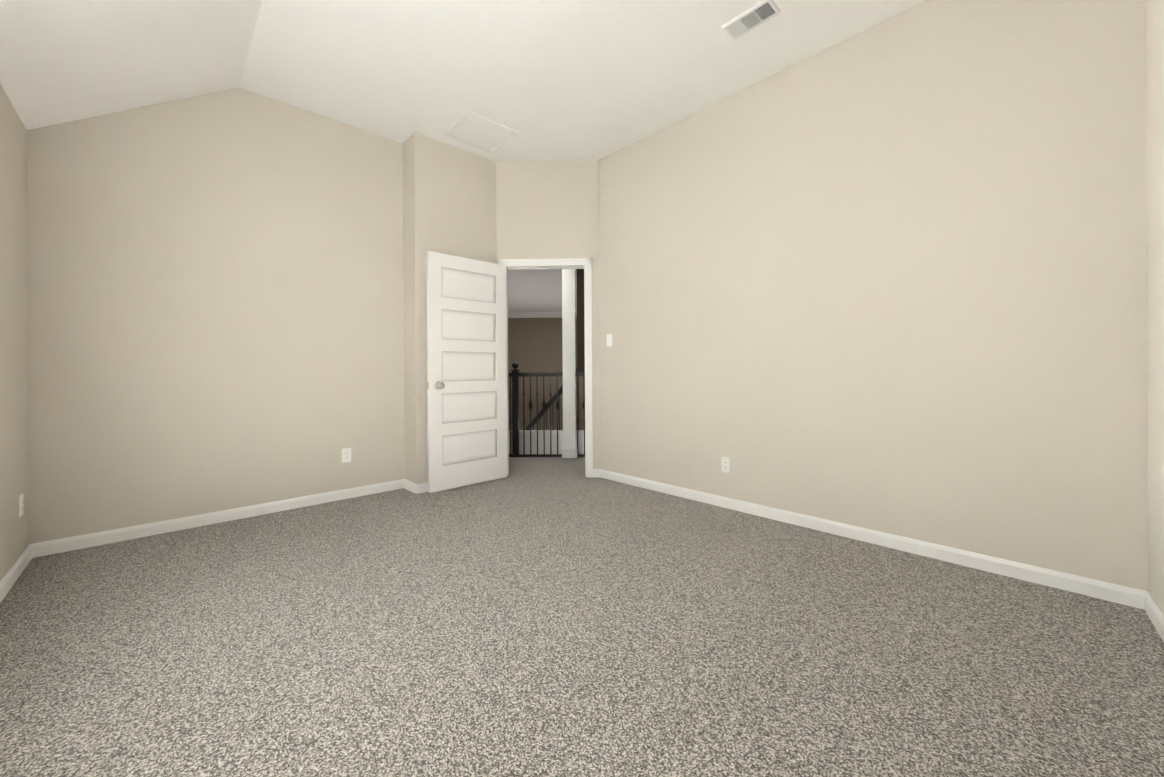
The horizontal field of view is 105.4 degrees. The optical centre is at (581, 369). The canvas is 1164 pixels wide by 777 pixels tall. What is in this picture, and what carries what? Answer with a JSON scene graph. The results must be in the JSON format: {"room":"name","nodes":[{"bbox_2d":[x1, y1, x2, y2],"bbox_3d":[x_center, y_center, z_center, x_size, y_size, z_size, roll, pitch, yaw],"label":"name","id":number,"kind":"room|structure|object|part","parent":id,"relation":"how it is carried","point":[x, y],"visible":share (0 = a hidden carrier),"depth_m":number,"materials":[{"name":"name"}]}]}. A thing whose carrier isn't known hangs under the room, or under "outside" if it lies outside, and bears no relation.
{"room":"empty bedroom","nodes":[
{"label":"empty bedroom","id":0,"kind":"room"},
{"bbox_2d":[0,84,28,580],"bbox_3d":[-1.599,-0.160,0.800,0.120,2.420,4.760,0,0,-43],"label":"wall","id":1,"kind":"structure","parent":0,"point":[14,473],"depth_m":2.24,"materials":[{"name":"paint"}]},
{"bbox_2d":[19,493,23,516],"bbox_3d":[-2.961,0.718,2.342,0.008,0.115,0.070,0,0,-43],"label":"outlet","id":2,"kind":"object","parent":1,"relation":"attached to","point":[21,504],"visible":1,"depth_m":2.33,"materials":[{"name":"white plastic"}]},
{"bbox_2d":[0,0,261,129],"bbox_3d":[-1.281,-1.719,1.109,1.120,0.966,4.860,0,0,-43],"label":"ceiling","id":3,"kind":"structure","parent":0,"point":[62,61],"depth_m":2.29,"materials":[{"name":"paint"}]},
{"bbox_2d":[27,88,403,543],"bbox_3d":[-2.387,-0.530,3.249,2.100,3.170,0.120,0,0,-43],"label":"wall","id":4,"kind":"structure","parent":0,"point":[215,304],"depth_m":3.02,"materials":[{"name":"paint"}]},
{"bbox_2d":[342,448,350,462],"bbox_3d":[-1.914,0.702,3.601,0.070,0.115,0.008,0,0,-43],"label":"outlet","id":5,"kind":"object","parent":4,"relation":"attached to","point":[345,455],"visible":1,"depth_m":3.60,"materials":[{"name":"white plastic"}]},
{"bbox_2d":[402,132,496,483],"bbox_3d":[-1.211,-0.538,4.181,0.890,3.170,0.380,0,0,-43],"label":"wall","id":6,"kind":"structure","parent":0,"point":[449,199],"depth_m":3.86,"materials":[{"name":"paint"}]},
{"bbox_2d":[508,269,576,311],"bbox_3d":[-0.691,-1.446,7.694,3.550,0.100,6.580,0,0,2],"label":"ceiling","id":7,"kind":"structure","parent":0,"point":[538,290],"depth_m":7.87,"materials":[{"name":"paint"}]},
{"bbox_2d":[508,317,583,429],"bbox_3d":[-0.674,1.373,7.694,3.550,5.540,6.580,0,0,2],"label":"wall","id":8,"kind":"structure","parent":0,"point":[534,344],"depth_m":10.90,"materials":[{"name":"beige paint"}]},
{"bbox_2d":[508,312,576,317],"bbox_3d":[-0.601,-1.333,10.833,3.350,0.130,0.100,0,0,2],"label":"crown molding","id":9,"kind":"structure","parent":8,"relation":"attached to","point":[534,314],"depth_m":10.83,"materials":[{"name":"white wood"}]},
{"bbox_2d":[509,430,583,453],"bbox_3d":[-0.742,1.044,5.365,3.350,0.600,0.040,0,0,2],"label":"trim","id":10,"kind":"structure","parent":8,"relation":"attached to","point":[553,441],"depth_m":5.34,"materials":[{"name":"white wood"}]},
{"bbox_2d":[509,457,584,468],"bbox_3d":[-0.755,1.095,4.896,3.350,0.098,0.980,0,0,2],"label":"floor","id":11,"kind":"structure","parent":0,"point":[578,462],"depth_m":5.06,"materials":[{"name":"grey carpet"}]},
{"bbox_2d":[508,362,576,456],"bbox_3d":[-0.222,0.216,5.724,1.677,1.650,0.300,0,0,-43],"label":"newel post","id":12,"kind":"object","parent":11,"relation":"on","point":[515,374],"depth_m":5.25,"materials":[{"name":"black wood"}]},
{"bbox_2d":[524,372,562,456],"bbox_3d":[-0.490,0.488,5.250,0.458,1.110,0.379,0,0,-43],"label":"railing","id":13,"kind":"object","parent":11,"relation":"on","point":[545,407],"depth_m":5.27,"materials":[{"name":"black metal"}]},
{"bbox_2d":[562,269,576,457],"bbox_3d":[-0.152,-0.179,5.283,0.180,2.440,0.180,0,0,2],"label":"column","id":14,"kind":"structure","parent":11,"relation":"on","point":[569,448],"depth_m":5.21,"materials":[{"name":"white wood"}]},
{"bbox_2d":[575,371,584,456],"bbox_3d":[0.427,0.535,5.252,0.750,1.005,0.750,0,0,-43],"label":"railing","id":15,"kind":"object","parent":11,"relation":"on","point":[578,374],"depth_m":5.26,"materials":[{"name":"black metal"}]},
{"bbox_2d":[496,160,599,468],"bbox_3d":[-0.326,-0.543,4.333,0.990,3.170,0.120,0,0,2],"label":"wall","id":16,"kind":"structure","parent":0,"point":[547,209],"depth_m":4.27,"materials":[{"name":"paint"}]},
{"bbox_2d":[426,251,506,492],"bbox_3d":[-1.004,0.022,3.976,0.787,2.024,0.167,0,0,-43],"label":"door","id":17,"kind":"structure","parent":16,"relation":"in","point":[467,367],"depth_m":3.93,"materials":[{"name":"white wood"}]},
{"bbox_3d":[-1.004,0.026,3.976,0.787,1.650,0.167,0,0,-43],"label":"door knob","id":18,"kind":"part","parent":17,"relation":"part of","materials":[{"name":"silver metal"}]},
{"bbox_2d":[497,258,592,477],"bbox_3d":[-0.353,-0.011,4.333,0.910,2.105,0.156,0,0,2],"label":"door frame","id":19,"kind":"structure","parent":16,"relation":"attached to","point":[585,264],"depth_m":4.24,"materials":[{"name":"white wood"}]},
{"bbox_2d":[0,459,1163,776],"bbox_3d":[-0.239,1.092,2.078,3.840,0.100,4.760,0,0,-43],"label":"floor carpet","id":20,"kind":"object","parent":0,"point":[540,617],"visible":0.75,"depth_m":1.63,"materials":[{"name":"grey carpet"}]},
{"bbox_2d":[239,0,925,161],"bbox_3d":[0.149,-2.111,2.462,2.820,0.200,4.860,0,0,-43],"label":"ceiling","id":21,"kind":"structure","parent":0,"point":[559,80],"depth_m":2.88,"materials":[{"name":"paint"}]},
{"bbox_2d":[443,110,519,152],"bbox_3d":[-0.854,-1.999,3.756,0.474,0.011,0.454,0,0,-43],"label":"access hatch","id":22,"kind":"object","parent":21,"relation":"attached to","point":[472,128],"visible":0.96,"depth_m":3.74,"materials":[{"name":"white paint"}]},
{"bbox_2d":[721,0,781,40],"bbox_3d":[0.972,-2.010,2.551,0.155,0.012,0.290,0,0,-43],"label":"ceiling vent","id":23,"kind":"object","parent":21,"relation":"in","point":[735,28],"visible":1,"depth_m":2.56,"materials":[{"name":"white metal"}]},
{"bbox_2d":[741,12,759,27],"bbox_3d":[0.972,-2.015,2.551,0.119,0.001,0.085,0,0,-43],"label":"damper","id":24,"kind":"object","parent":23,"relation":"attached to","point":[750,19],"visible":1,"depth_m":2.56,"materials":[{"name":"grey metal"}]},
{"bbox_2d":[755,3,775,19],"bbox_3d":[1.030,-2.015,2.491,0.119,0.001,0.085,0,0,-43],"label":"damper","id":25,"kind":"object","parent":23,"relation":"attached to","point":[764,9],"visible":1,"depth_m":2.50,"materials":[{"name":"black metal"}]},
{"bbox_2d":[598,0,1147,590],"bbox_3d":[1.295,-0.553,3.151,0.120,3.170,3.360,0,0,-43],"label":"wall","id":26,"kind":"structure","parent":0,"point":[886,276],"depth_m":2.48,"materials":[{"name":"paint"}]},
{"bbox_2d":[0,469,1163,641],"bbox_3d":[-0.274,1.003,2.114,3.601,0.078,4.420,0,0,-43],"label":"baseboard","id":27,"kind":"structure","parent":26,"relation":"attached to","point":[1125,595],"depth_m":2.65,"materials":[{"name":"white wood"}]},
{"bbox_2d":[606,334,611,346],"bbox_3d":[0.253,-0.272,4.160,0.013,0.118,0.072,0,0,-43],"label":"light switch","id":28,"kind":"object","parent":26,"relation":"attached to","point":[609,339],"visible":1,"depth_m":4.16,"materials":[{"name":"white plastic"}]},
{"bbox_2d":[722,457,729,472],"bbox_3d":[1.071,0.714,3.304,0.008,0.115,0.070,0,0,-43],"label":"outlet","id":29,"kind":"object","parent":26,"relation":"attached to","point":[727,464],"visible":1,"depth_m":3.30,"materials":[{"name":"white plastic"}]},
{"bbox_2d":[1145,0,1163,614],"bbox_3d":[1.207,-0.552,0.536,0.120,3.170,3.853,0,0,43],"label":"wall","id":30,"kind":"structure","parent":0,"point":[1154,65],"depth_m":1.78,"materials":[{"name":"paint"}]},
{"label":"outside","id":31,"kind":"structure","parent":0,"visible":0},
{"bbox_2d":[576,269,584,371],"bbox_3d":[0.434,-0.683,5.752,1.000,1.440,0.100,0,0,2],"label":"wall","id":32,"kind":"structure","parent":31,"point":[580,327],"depth_m":5.71,"materials":[{"name":"brown paint"}]}
]}

